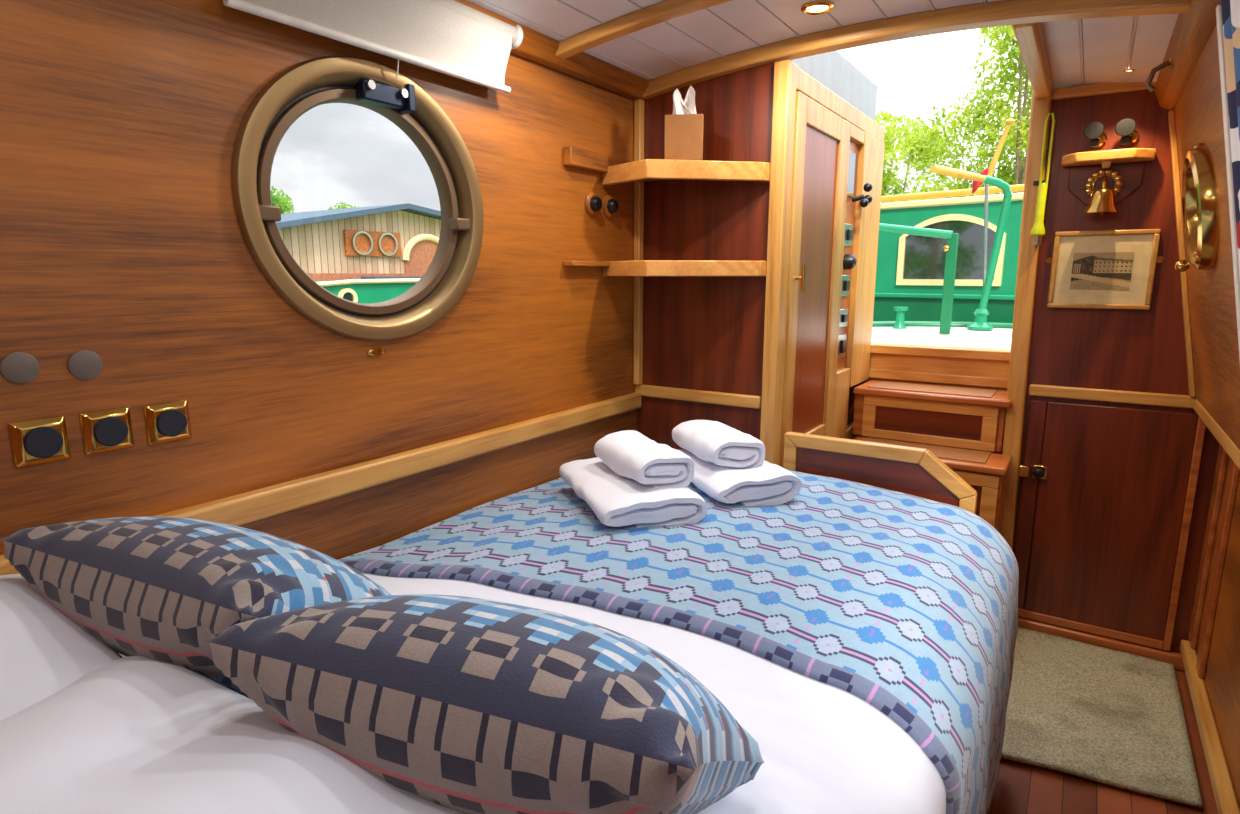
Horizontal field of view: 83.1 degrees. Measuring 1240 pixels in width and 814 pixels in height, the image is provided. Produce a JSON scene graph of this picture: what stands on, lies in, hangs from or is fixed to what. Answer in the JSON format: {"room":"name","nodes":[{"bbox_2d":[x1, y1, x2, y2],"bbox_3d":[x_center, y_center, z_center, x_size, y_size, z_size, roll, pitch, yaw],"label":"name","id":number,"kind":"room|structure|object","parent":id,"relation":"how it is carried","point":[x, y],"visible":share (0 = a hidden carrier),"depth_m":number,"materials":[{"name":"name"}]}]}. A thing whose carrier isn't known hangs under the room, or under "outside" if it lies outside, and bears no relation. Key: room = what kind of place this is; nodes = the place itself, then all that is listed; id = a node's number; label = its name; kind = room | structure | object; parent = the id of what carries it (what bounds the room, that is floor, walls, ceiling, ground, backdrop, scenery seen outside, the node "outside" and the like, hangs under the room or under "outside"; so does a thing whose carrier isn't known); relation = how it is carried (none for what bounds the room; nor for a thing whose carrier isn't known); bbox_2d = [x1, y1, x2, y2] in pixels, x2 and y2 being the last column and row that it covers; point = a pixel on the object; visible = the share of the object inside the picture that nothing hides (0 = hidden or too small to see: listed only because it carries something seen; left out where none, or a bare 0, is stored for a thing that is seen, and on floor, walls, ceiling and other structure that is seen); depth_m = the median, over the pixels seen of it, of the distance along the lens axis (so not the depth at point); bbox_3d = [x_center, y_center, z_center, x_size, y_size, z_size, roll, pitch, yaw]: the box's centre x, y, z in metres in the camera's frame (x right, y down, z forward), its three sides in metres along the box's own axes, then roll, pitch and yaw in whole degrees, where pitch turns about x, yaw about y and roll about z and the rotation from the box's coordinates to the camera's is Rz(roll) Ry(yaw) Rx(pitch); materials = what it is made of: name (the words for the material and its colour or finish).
{"room":"ship interior","nodes":[
{"label":"ship interior","id":0,"kind":"room"},
{"bbox_2d":[0,0,636,559],"bbox_3d":[-0.453,0.062,1.721,0.050,2.040,4.100,7,13,33],"label":"wall","id":1,"kind":"structure","parent":0,"point":[122,241],"depth_m":1.25,"materials":[{"name":"brown wood"}]},
{"bbox_2d":[0,352,39,382],"bbox_3d":[-0.868,-0.057,1.013,0.004,0.045,0.045,7,13,33],"label":"round cover","id":2,"kind":"object","parent":1,"relation":"attached to","point":[17,367],"visible":1,"depth_m":1.01,"materials":[{"name":"grey plastic"}]},
{"bbox_2d":[8,415,70,467],"bbox_3d":[-0.857,0.052,1.038,0.018,0.068,0.068,7,13,33],"label":"socket","id":3,"kind":"object","parent":1,"relation":"attached to","point":[41,440],"visible":1,"depth_m":1.03,"materials":[{"name":"gold metal"}]},
{"bbox_2d":[68,350,102,378],"bbox_3d":[-0.824,-0.065,1.079,0.004,0.045,0.045,7,13,33],"label":"round cover","id":4,"kind":"object","parent":1,"relation":"attached to","point":[83,364],"visible":1,"depth_m":1.08,"materials":[{"name":"grey plastic"}]},
{"bbox_2d":[80,406,133,454],"bbox_3d":[-0.808,0.038,1.109,0.018,0.068,0.068,7,13,33],"label":"socket","id":5,"kind":"object","parent":1,"relation":"attached to","point":[107,430],"visible":1,"depth_m":1.10,"materials":[{"name":"gold metal"}]},
{"bbox_2d":[144,400,191,444],"bbox_3d":[-0.759,0.026,1.182,0.018,0.068,0.068,7,13,33],"label":"socket","id":6,"kind":"object","parent":1,"relation":"attached to","point":[167,421],"visible":1,"depth_m":1.17,"materials":[{"name":"gold metal"}]},
{"bbox_2d":[0,393,640,575],"bbox_3d":[-0.744,0.201,1.223,0.035,0.053,2.920,7,13,33],"label":"trim","id":7,"kind":"structure","parent":1,"relation":"attached to","point":[251,506],"depth_m":1.52,"materials":[{"name":"brown wood"}]},
{"bbox_2d":[231,55,483,340],"bbox_3d":[-0.526,-0.429,1.495,0.074,0.572,0.614,7,13,33],"label":"window","id":8,"kind":"structure","parent":1,"relation":"in","point":[304,86],"depth_m":1.45,"materials":[{"name":"brown metal"}]},
{"bbox_2d":[223,0,522,93],"bbox_3d":[-0.467,-0.779,1.423,0.058,0.204,0.758,7,13,33],"label":"roller blind","id":9,"kind":"object","parent":1,"relation":"attached to","point":[453,38],"visible":0.92,"depth_m":1.47,"materials":[{"name":"fabric"}]},
{"bbox_2d":[367,348,384,355],"bbox_3d":[-0.529,-0.120,1.521,0.005,0.018,0.044,7,13,33],"label":"oval plaque","id":10,"kind":"object","parent":1,"relation":"attached to","point":[374,351],"visible":1,"depth_m":1.52,"materials":[{"name":"gold metal"}]},
{"bbox_2d":[454,0,648,100],"bbox_3d":[-0.728,-0.788,1.038,0.060,0.065,2.940,7,13,33],"label":"trim","id":11,"kind":"structure","parent":1,"relation":"attached to","point":[535,46],"depth_m":1.92,"materials":[{"name":"brown wood"}]},
{"bbox_2d":[584,192,601,215],"bbox_3d":[-0.073,-0.610,2.101,0.034,0.068,0.068,7,13,33],"label":"wall switch","id":12,"kind":"object","parent":1,"relation":"attached to","point":[592,202],"visible":1,"depth_m":2.09,"materials":[{"name":"brown wood"}]},
{"bbox_2d":[602,195,618,217],"bbox_3d":[-0.024,-0.624,2.175,0.034,0.068,0.068,7,13,33],"label":"wall switch","id":13,"kind":"object","parent":1,"relation":"attached to","point":[610,206],"visible":0.98,"depth_m":2.16,"materials":[{"name":"brown wood"}]},
{"bbox_2d":[633,99,643,384],"bbox_3d":[0.062,-0.545,2.327,0.024,0.951,0.029,7,13,33],"label":"trim","id":14,"kind":"structure","parent":1,"relation":"attached to","point":[639,103],"depth_m":2.32,"materials":[{"name":"brown wood"}]},
{"bbox_2d":[556,0,732,58],"bbox_3d":[0.392,-0.898,1.492,1.412,0.090,0.045,7,13,33],"label":"trim","id":15,"kind":"structure","parent":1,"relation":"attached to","point":[665,10],"depth_m":1.71,"materials":[{"name":"brown wood"}]},
{"bbox_2d":[637,62,773,449],"bbox_3d":[0.262,-0.076,2.318,0.466,1.990,0.030,7,13,33],"label":"wall","id":16,"kind":"structure","parent":0,"point":[706,333],"depth_m":2.22,"materials":[{"name":"brown wood"}]},
{"bbox_2d":[563,260,766,275],"bbox_3d":[0.142,-0.409,2.068,0.467,0.046,0.412,7,13,33],"label":"corner shelf","id":17,"kind":"object","parent":16,"relation":"attached to","point":[637,267],"visible":1,"depth_m":2.06,"materials":[{"name":"brown wood"}]},
{"bbox_2d":[563,146,769,185],"bbox_3d":[0.144,-0.699,2.018,0.467,0.085,0.402,7,13,33],"label":"corner shelf","id":18,"kind":"object","parent":16,"relation":"attached to","point":[645,170],"visible":1,"depth_m":2.01,"materials":[{"name":"brown wood"}]},
{"bbox_2d":[664,86,703,159],"bbox_3d":[0.187,-0.825,2.038,0.110,0.220,0.110,1,11,5],"label":"tissue box","id":19,"kind":"object","parent":18,"relation":"on","point":[683,131],"visible":0.96,"depth_m":2.00,"materials":[{"name":"paper"}]},
{"bbox_2d":[635,384,760,408],"bbox_3d":[0.246,-0.037,2.306,0.461,0.040,0.018,7,13,33],"label":"trim","id":20,"kind":"structure","parent":16,"relation":"attached to","point":[711,397],"depth_m":2.29,"materials":[{"name":"brown wood"}]},
{"bbox_2d":[790,51,876,120],"bbox_3d":[0.762,-1.189,2.540,0.040,0.195,1.170,7,13,33],"label":"panel","id":21,"kind":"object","parent":16,"relation":"attached to","point":[832,69],"depth_m":2.60,"materials":[{"name":"grey paint"}]},
{"bbox_2d":[466,0,1178,87],"bbox_3d":[0.185,-0.853,1.100,1.560,0.112,4.130,7,13,33],"label":"ceiling","id":22,"kind":"structure","parent":0,"point":[1090,50],"depth_m":1.83,"materials":[{"name":"white wood"}]},
{"bbox_2d":[801,0,834,14],"bbox_3d":[0.486,-0.981,1.722,0.080,0.009,0.080,7,13,33],"label":"recessed light","id":23,"kind":"object","parent":22,"relation":"in","point":[818,7],"visible":1,"depth_m":1.71,"materials":[{"name":"gold metal"}]},
{"bbox_2d":[642,0,1189,99],"bbox_3d":[0.645,-0.963,1.868,1.412,0.102,0.060,7,13,33],"label":"ceiling beam","id":24,"kind":"structure","parent":22,"relation":"attached to","point":[1004,12],"depth_m":1.77,"materials":[{"name":"brown wood"}]},
{"bbox_2d":[1012,22,1053,98],"bbox_3d":[1.274,-1.028,2.131,0.050,0.050,1.085,7,13,33],"label":"trim","id":25,"kind":"structure","parent":22,"relation":"attached to","point":[1029,36],"depth_m":1.94,"materials":[{"name":"brown wood"}]},
{"bbox_2d":[871,327,1011,349],"bbox_3d":[2.069,-0.342,3.942,2.300,0.050,2.450,7,13,33],"label":"deck","id":26,"kind":"object","parent":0,"point":[997,338],"visible":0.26,"depth_m":4.22,"materials":[{"name":"white paint"}]},
{"bbox_2d":[892,307,908,328],"bbox_3d":[1.964,-0.625,4.906,0.100,0.150,0.100,7,13,33],"label":"mooring dolly","id":27,"kind":"object","parent":26,"relation":"on","point":[899,324],"visible":1,"depth_m":4.88,"materials":[{"name":"green paint"}]},
{"bbox_2d":[879,223,958,333],"bbox_3d":[1.712,-0.844,4.502,0.803,0.720,0.078,6,12,29],"label":"rail","id":28,"kind":"object","parent":26,"relation":"on","point":[951,249],"visible":0.89,"depth_m":4.34,"materials":[{"name":"green metal"}]},
{"bbox_2d":[931,165,1011,329],"bbox_3d":[2.222,-0.975,4.430,0.851,1.004,0.224,-10,14,-42],"label":"tiller","id":29,"kind":"object","parent":26,"relation":"on","point":[980,322],"visible":1,"depth_m":4.54,"materials":[{"name":"green paint"}]},
{"bbox_2d":[972,119,1014,285],"bbox_3d":[2.518,-1.242,4.800,0.218,1.364,0.115,7,13,33],"label":"staff","id":30,"kind":"object","parent":26,"relation":"on","point":[989,171],"visible":0.76,"depth_m":4.75,"materials":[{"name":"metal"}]},
{"bbox_2d":[983,184,988,285],"bbox_3d":[2.530,-1.056,4.846,0.108,0.982,0.024,-2,11,-11],"label":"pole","id":31,"kind":"object","parent":30,"relation":"attached to","point":[986,185],"depth_m":4.81,"materials":[{"name":"metal"}]},
{"bbox_2d":[987,669,1217,813],"bbox_3d":[0.246,1.136,1.422,2.000,0.060,4.150,7,13,33],"label":"floor","id":32,"kind":"structure","parent":0,"point":[1019,788],"depth_m":1.85,"materials":[{"name":"brown wood"}]},
{"bbox_2d":[760,60,884,467],"bbox_3d":[0.590,-0.131,2.733,0.541,1.945,1.130,7,13,33],"label":"door","id":33,"kind":"structure","parent":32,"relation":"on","point":[822,245],"depth_m":2.34,"materials":[{"name":"brown wood"}]},
{"bbox_2d":[837,334,846,358],"bbox_3d":[0.869,-0.238,2.748,0.007,0.090,0.115,7,13,33],"label":"switch plate","id":34,"kind":"object","parent":33,"relation":"attached to","point":[842,340],"depth_m":2.73,"materials":[{"name":"silver metal"}]},
{"bbox_2d":[839,308,847,327],"bbox_3d":[0.869,-0.346,2.727,0.007,0.070,0.115,7,13,33],"label":"switch plate","id":35,"kind":"object","parent":33,"relation":"attached to","point":[843,323],"depth_m":2.71,"materials":[{"name":"silver metal"}]},
{"bbox_2d":[841,275,850,295],"bbox_3d":[0.869,-0.469,2.704,0.007,0.080,0.115,7,13,33],"label":"switch plate","id":36,"kind":"object","parent":33,"relation":"attached to","point":[845,289],"depth_m":2.69,"materials":[{"name":"silver metal"}]},
{"bbox_2d":[844,223,853,245],"bbox_3d":[0.869,-0.656,2.669,0.007,0.080,0.115,7,13,33],"label":"switch plate","id":37,"kind":"object","parent":33,"relation":"attached to","point":[848,238],"depth_m":2.65,"materials":[{"name":"silver metal"}]},
{"bbox_2d":[852,183,872,207],"bbox_3d":[0.913,-0.799,2.646,0.069,0.094,0.084,7,13,33],"label":"coat hook","id":38,"kind":"object","parent":33,"relation":"attached to","point":[864,200],"visible":1,"depth_m":2.63,"materials":[{"name":"black metal"}]},
{"bbox_2d":[783,432,977,514],"bbox_3d":[0.745,0.533,2.116,0.545,0.868,0.035,7,13,33],"label":"footboard","id":39,"kind":"object","parent":32,"relation":"on","point":[914,471],"visible":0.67,"depth_m":2.03,"materials":[{"name":"brown wood"}]},
{"bbox_2d":[852,380,1011,453],"bbox_3d":[1.259,0.370,2.887,0.567,0.904,0.270,7,13,33],"label":"step","id":40,"kind":"structure","parent":32,"relation":"on","point":[938,415],"depth_m":2.73,"materials":[{"name":"brown wood"}]},
{"bbox_2d":[853,437,1011,533],"bbox_3d":[1.152,0.506,2.707,0.565,0.702,0.241,7,13,33],"label":"step","id":41,"kind":"structure","parent":32,"relation":"on","point":[985,472],"depth_m":2.47,"materials":[{"name":"brown wood"}]},
{"bbox_2d":[1001,627,1201,807],"bbox_3d":[1.474,0.936,2.208,0.492,0.018,0.856,7,13,33],"label":"rug","id":42,"kind":"object","parent":32,"relation":"on","point":[1115,718],"visible":0.91,"depth_m":2.13,"materials":[{"name":"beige carpet"}]},
{"bbox_3d":[-0.254,0.825,1.047,1.151,0.690,2.880,7,13,33],"label":"bed","id":43,"kind":"object","parent":32,"relation":"on","visible":0},
{"bbox_2d":[119,573,945,813],"bbox_3d":[-0.067,0.693,1.261,1.200,0.695,2.184,7,13,33],"label":"sheet","id":44,"kind":"object","parent":43,"relation":"on","point":[824,749],"visible":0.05,"depth_m":0.98,"materials":[{"name":"white fabric"}]},
{"bbox_2d":[0,574,121,720],"bbox_3d":[-0.805,0.376,0.760,0.467,0.274,0.482,8,14,38],"label":"pillow","id":45,"kind":"object","parent":44,"relation":"on","point":[43,651],"visible":0.3,"depth_m":0.79,"materials":[{"name":"white fabric"}]},
{"bbox_2d":[0,516,391,693],"bbox_3d":[-0.521,0.276,0.965,0.470,0.279,0.326,5,12,25],"label":"cushion","id":46,"kind":"object","parent":44,"relation":"on","point":[157,588],"visible":0.59,"depth_m":0.82,"materials":[{"name":"fabric"}]},
{"bbox_2d":[0,655,463,813],"bbox_3d":[-0.397,0.440,0.533,0.741,0.275,0.519,5,12,25],"label":"pillow","id":47,"kind":"object","parent":44,"relation":"on","point":[138,734],"visible":0.87,"depth_m":0.60,"materials":[{"name":"white fabric"}]},
{"bbox_2d":[204,594,764,813],"bbox_3d":[-0.109,0.315,0.731,0.470,0.277,0.329,4,11,21],"label":"cushion","id":48,"kind":"object","parent":44,"relation":"on","point":[466,705],"visible":0.95,"depth_m":0.58,"materials":[{"name":"fabric"}]},
{"bbox_2d":[338,469,1018,813],"bbox_3d":[0.229,0.608,1.692,1.213,0.707,1.238,7,13,33],"label":"blanket","id":49,"kind":"object","parent":44,"relation":"on","point":[906,605],"visible":0.82,"depth_m":1.39,"materials":[{"name":"fabric"}]},
{"bbox_2d":[559,457,706,527],"bbox_3d":[0.017,0.209,1.775,0.262,0.092,0.430,-4,11,-18],"label":"folded towel","id":50,"kind":"object","parent":49,"relation":"on","point":[616,500],"visible":0.73,"depth_m":1.61,"materials":[{"name":"white fabric"}]},
{"bbox_2d":[594,430,693,487],"bbox_3d":[0.054,0.135,1.765,0.156,0.101,0.283,-5,12,-25],"label":"rolled towel","id":51,"kind":"object","parent":50,"relation":"on","point":[630,454],"visible":0.98,"depth_m":1.67,"materials":[{"name":"white fabric"}]},
{"bbox_2d":[678,449,801,505],"bbox_3d":[0.295,0.183,1.915,0.248,0.091,0.373,-4,11,-18],"label":"folded towel","id":52,"kind":"object","parent":49,"relation":"on","point":[768,483],"visible":0.61,"depth_m":1.77,"materials":[{"name":"white fabric"}]},
{"bbox_2d":[672,420,764,468],"bbox_3d":[0.266,0.105,1.931,0.163,0.099,0.286,-4,11,-19],"label":"rolled towel","id":53,"kind":"object","parent":52,"relation":"on","point":[718,443],"visible":0.99,"depth_m":1.83,"materials":[{"name":"white fabric"}]},
{"bbox_2d":[1013,89,1218,652],"bbox_3d":[1.757,-0.086,2.425,0.660,1.970,0.040,7,13,33],"label":"wall","id":54,"kind":"structure","parent":0,"point":[1109,349],"depth_m":2.38,"materials":[{"name":"brown wood"}]},
{"bbox_2d":[1001,90,1051,550],"bbox_3d":[1.524,-0.136,2.661,0.096,1.980,0.275,7,13,33],"label":"trim","id":55,"kind":"structure","parent":54,"relation":"attached to","point":[1040,108],"depth_m":2.51,"materials":[{"name":"brown wood"}]},
{"bbox_2d":[1030,113,1054,244],"bbox_3d":[1.448,-0.778,2.402,0.052,0.435,0.044,7,13,33],"label":"torch","id":56,"kind":"object","parent":55,"relation":"hanging from","point":[1038,230],"visible":1,"depth_m":2.40,"materials":[{"name":"plastic"}]},
{"bbox_2d":[1083,121,1106,148],"bbox_3d":[1.575,-0.899,2.318,0.055,0.078,0.095,10,15,43],"label":"spot lamp","id":57,"kind":"object","parent":54,"relation":"attached to","point":[1094,130],"visible":1,"depth_m":2.29,"materials":[{"name":"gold metal"}]},
{"bbox_2d":[1089,139,1099,148],"bbox_3d":[1.573,-0.873,2.321,0.028,0.025,0.030,7,13,33],"label":"switch","id":58,"kind":"object","parent":57,"relation":"attached to","point":[1094,143],"depth_m":2.31,"materials":[{"name":"black plastic"}]},
{"bbox_2d":[1051,80,1155,99],"bbox_3d":[1.625,-1.047,2.289,0.390,0.034,0.030,7,13,33],"label":"trim","id":59,"kind":"structure","parent":54,"relation":"attached to","point":[1093,89],"depth_m":2.31,"materials":[{"name":"brown wood"}]},
{"bbox_2d":[1046,229,1163,309],"bbox_3d":[1.644,-0.468,2.390,0.332,0.262,0.024,7,13,33],"label":"framed picture","id":60,"kind":"object","parent":54,"relation":"attached to","point":[1101,269],"visible":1,"depth_m":2.38,"materials":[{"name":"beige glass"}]},
{"bbox_2d":[1070,252,1133,289],"bbox_3d":[1.642,-0.463,2.388,0.170,0.125,0.001,7,13,33],"label":"print","id":61,"kind":"object","parent":60,"relation":"attached to","point":[1106,270],"depth_m":2.39},
{"bbox_2d":[1062,148,1155,204],"bbox_3d":[1.604,-0.758,2.315,0.255,0.162,0.099,7,13,33],"label":"wall shelf","id":62,"kind":"object","parent":54,"relation":"attached to","point":[1131,172],"visible":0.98,"depth_m":2.31,"materials":[{"name":"brown wood"}]},
{"bbox_2d":[1083,169,1123,215],"bbox_3d":[1.595,-0.711,2.310,0.108,0.154,0.103,7,13,33],"label":"bell","id":63,"kind":"object","parent":62,"relation":"hanging from","point":[1102,200],"visible":1,"depth_m":2.31,"materials":[{"name":"gold metal"}]},
{"bbox_2d":[1014,400,1205,650],"bbox_3d":[1.701,0.408,2.494,0.512,0.854,0.058,7,13,33],"label":"door","id":64,"kind":"structure","parent":54,"relation":"attached to","point":[1117,487],"depth_m":2.49,"materials":[{"name":"brown wood"}]},
{"bbox_2d":[1028,384,1194,408],"bbox_3d":[1.706,-0.038,2.432,0.496,0.042,0.020,7,13,33],"label":"trim","id":65,"kind":"structure","parent":54,"relation":"attached to","point":[1117,396],"depth_m":2.42,"materials":[{"name":"brown wood"}]},
{"bbox_2d":[1115,118,1138,145],"bbox_3d":[1.646,-0.890,2.272,0.055,0.078,0.095,10,15,43],"label":"spot lamp","id":66,"kind":"object","parent":54,"relation":"attached to","point":[1126,127],"visible":1,"depth_m":2.25,"materials":[{"name":"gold metal"}]},
{"bbox_2d":[1120,136,1131,145],"bbox_3d":[1.644,-0.864,2.275,0.028,0.025,0.030,7,13,33],"label":"switch","id":67,"kind":"object","parent":66,"relation":"attached to","point":[1127,140],"depth_m":2.27,"materials":[{"name":"black plastic"}]},
{"bbox_2d":[1174,24,1239,449],"bbox_3d":[0.779,-0.237,0.681,0.222,1.026,3.850,7,13,33],"label":"wall","id":68,"kind":"structure","parent":0,"point":[1198,111],"depth_m":1.73,"materials":[{"name":"brown wood"}]},
{"bbox_2d":[1144,57,1173,91],"bbox_3d":[1.431,-0.883,1.859,0.057,0.086,0.032,7,13,33],"label":"handle","id":69,"kind":"object","parent":68,"relation":"attached to","point":[1170,63],"visible":0.93,"depth_m":1.86,"materials":[{"name":"gold metal"}]},
{"bbox_2d":[1168,110,1195,396],"bbox_3d":[1.814,-0.487,2.259,0.173,0.901,0.035,7,13,33],"label":"trim","id":70,"kind":"structure","parent":68,"relation":"attached to","point":[1171,114],"depth_m":2.25,"materials":[{"name":"brown wood"}]},
{"bbox_2d":[1155,0,1220,109],"bbox_3d":[0.688,-0.699,0.655,0.079,0.100,3.850,7,13,33],"label":"trim","id":71,"kind":"structure","parent":68,"relation":"attached to","point":[1192,31],"depth_m":1.69,"materials":[{"name":"brown wood"}]},
{"bbox_2d":[1174,143,1218,271],"bbox_3d":[1.481,-0.497,1.752,0.133,0.314,0.354,7,13,33],"label":"window","id":72,"kind":"structure","parent":68,"relation":"in","point":[1199,186],"depth_m":1.67,"materials":[{"name":"gold metal"}]},
{"bbox_2d":[1216,5,1239,359],"bbox_3d":[1.246,-0.338,1.415,0.174,0.921,0.030,7,13,33],"label":"trim","id":73,"kind":"structure","parent":68,"relation":"attached to","point":[1218,8],"depth_m":1.40,"materials":[{"name":"white plastic"}]},
{"bbox_2d":[1221,0,1239,275],"bbox_3d":[0.716,-0.356,0.659,0.128,0.615,1.680,7,13,33],"label":"curtain","id":74,"kind":"object","parent":68,"relation":"hanging from","point":[1230,9],"visible":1,"depth_m":1.26,"materials":[{"name":"multicoloured fabric"}]},
{"bbox_2d":[1196,456,1239,808],"bbox_3d":[0.937,0.775,0.765,0.050,0.994,3.850,7,13,33],"label":"wall","id":75,"kind":"structure","parent":0,"point":[1222,676],"depth_m":1.97,"materials":[{"name":"brown wood"}]},
{"bbox_2d":[1018,616,1184,671],"bbox_3d":[1.732,0.860,2.574,0.570,0.055,0.035,7,13,33],"label":"baseboard","id":76,"kind":"structure","parent":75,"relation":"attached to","point":[1174,658],"depth_m":2.54,"materials":[{"name":"brown wood"}]},
{"bbox_2d":[1180,640,1239,813],"bbox_3d":[0.896,1.118,0.846,0.035,0.040,3.830,7,13,33],"label":"baseboard","id":77,"kind":"structure","parent":75,"relation":"attached to","point":[1223,789],"depth_m":1.91,"materials":[{"name":"brown wood"}]},
{"bbox_2d":[1188,444,1239,678],"bbox_3d":[1.890,0.431,2.224,0.015,0.799,0.299,7,13,33],"label":"trim","id":78,"kind":"structure","parent":75,"relation":"attached to","point":[1222,459],"depth_m":2.19,"materials":[{"name":"brown wood"}]},
{"bbox_2d":[1193,398,1239,469],"bbox_3d":[0.877,0.288,0.714,0.103,0.042,3.850,7,13,33],"label":"trim","id":79,"kind":"structure","parent":75,"relation":"attached to","point":[1230,448],"depth_m":1.84,"materials":[{"name":"brown wood"}]},
{"bbox_3d":[1.416,-0.177,2.906,1.830,1.970,0.060,7,13,33],"label":"wall","id":80,"kind":"structure","parent":0,"visible":0},
{"bbox_2d":[869,343,1010,389],"bbox_3d":[1.353,-0.167,2.956,0.563,0.172,0.110,7,13,33],"label":"trim","id":81,"kind":"structure","parent":80,"relation":"attached to","point":[983,368],"depth_m":2.92,"materials":[{"name":"brown wood"}]},
{"label":"outside","id":82,"kind":"structure","parent":0,"visible":0},
{"bbox_3d":[-2.812,-1.684,13.786,100.000,0.500,100.000,7,13,33],"label":"bank","id":83,"kind":"object","parent":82,"visible":0},
{"bbox_2d":[271,185,293,213],"bbox_3d":[-11.309,-5.234,22.087,2.471,3.407,2.854,-1,11,-8],"label":"tree","id":84,"kind":"object","parent":83,"relation":"on","point":[282,202],"visible":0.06,"depth_m":22.03,"materials":[{"name":"green plant"}]},
{"bbox_2d":[328,202,358,209],"bbox_3d":[-9.679,-5.645,24.803,2.325,3.208,1.836,-8,13,-37],"label":"tree","id":85,"kind":"object","parent":83,"relation":"on","point":[342,203],"visible":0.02,"depth_m":24.69,"materials":[{"name":"green plant"}]},
{"bbox_2d":[276,203,440,280],"bbox_3d":[-6.311,-3.215,14.941,4.000,2.080,10.100,7,13,33],"label":"boathouse","id":86,"kind":"object","parent":83,"relation":"on","point":[395,240],"visible":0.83,"depth_m":13.77,"materials":[{"name":"beige wood"}]},
{"bbox_2d":[361,276,421,278],"bbox_3d":[-4.144,-2.298,14.020,0.400,0.620,2.100,7,13,33],"label":"bench","id":87,"kind":"object","parent":83,"relation":"on","point":[408,277],"visible":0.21,"depth_m":13.36,"materials":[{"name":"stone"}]},
{"bbox_2d":[875,105,982,202],"bbox_3d":[5.112,-3.615,13.020,2.947,3.587,2.561,1,11,5],"label":"tree","id":88,"kind":"object","parent":83,"relation":"on","point":[922,146],"visible":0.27,"depth_m":12.52,"materials":[{"name":"green plant"}]},
{"bbox_2d":[946,25,1032,197],"bbox_3d":[6.527,-4.170,11.389,2.316,5.282,3.473,7,13,33],"label":"tree","id":89,"kind":"object","parent":83,"relation":"on","point":[1014,140],"visible":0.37,"depth_m":11.48,"materials":[{"name":"green plant"}]},
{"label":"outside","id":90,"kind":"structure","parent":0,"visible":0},
{"bbox_3d":[-0.274,1.374,-1.082,23.000,0.200,21.500,7,13,33],"label":"canal water","id":91,"kind":"object","parent":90,"visible":0},
{"bbox_2d":[315,278,420,303],"bbox_3d":[-2.487,-0.637,6.562,1.600,1.120,4.400,7,13,33],"label":"moored boat","id":92,"kind":"object","parent":91,"relation":"on","point":[364,291],"visible":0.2,"depth_m":5.82,"materials":[{"name":"green paint"}]},
{"bbox_2d":[873,321,1012,328],"bbox_3d":[2.093,-0.033,4.037,2.370,0.768,2.435,7,13,33],"label":"hull","id":93,"kind":"object","parent":91,"relation":"on","point":[875,323],"visible":0.09,"depth_m":5.08,"materials":[{"name":"green paint"}]},
{"bbox_2d":[873,184,1023,322],"bbox_3d":[2.937,-1.018,6.682,2.000,1.825,8.000,-10,15,-43],"label":"narrowboat","id":94,"kind":"object","parent":91,"relation":"on","point":[910,269],"visible":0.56,"depth_m":5.67,"materials":[{"name":"green paint"}]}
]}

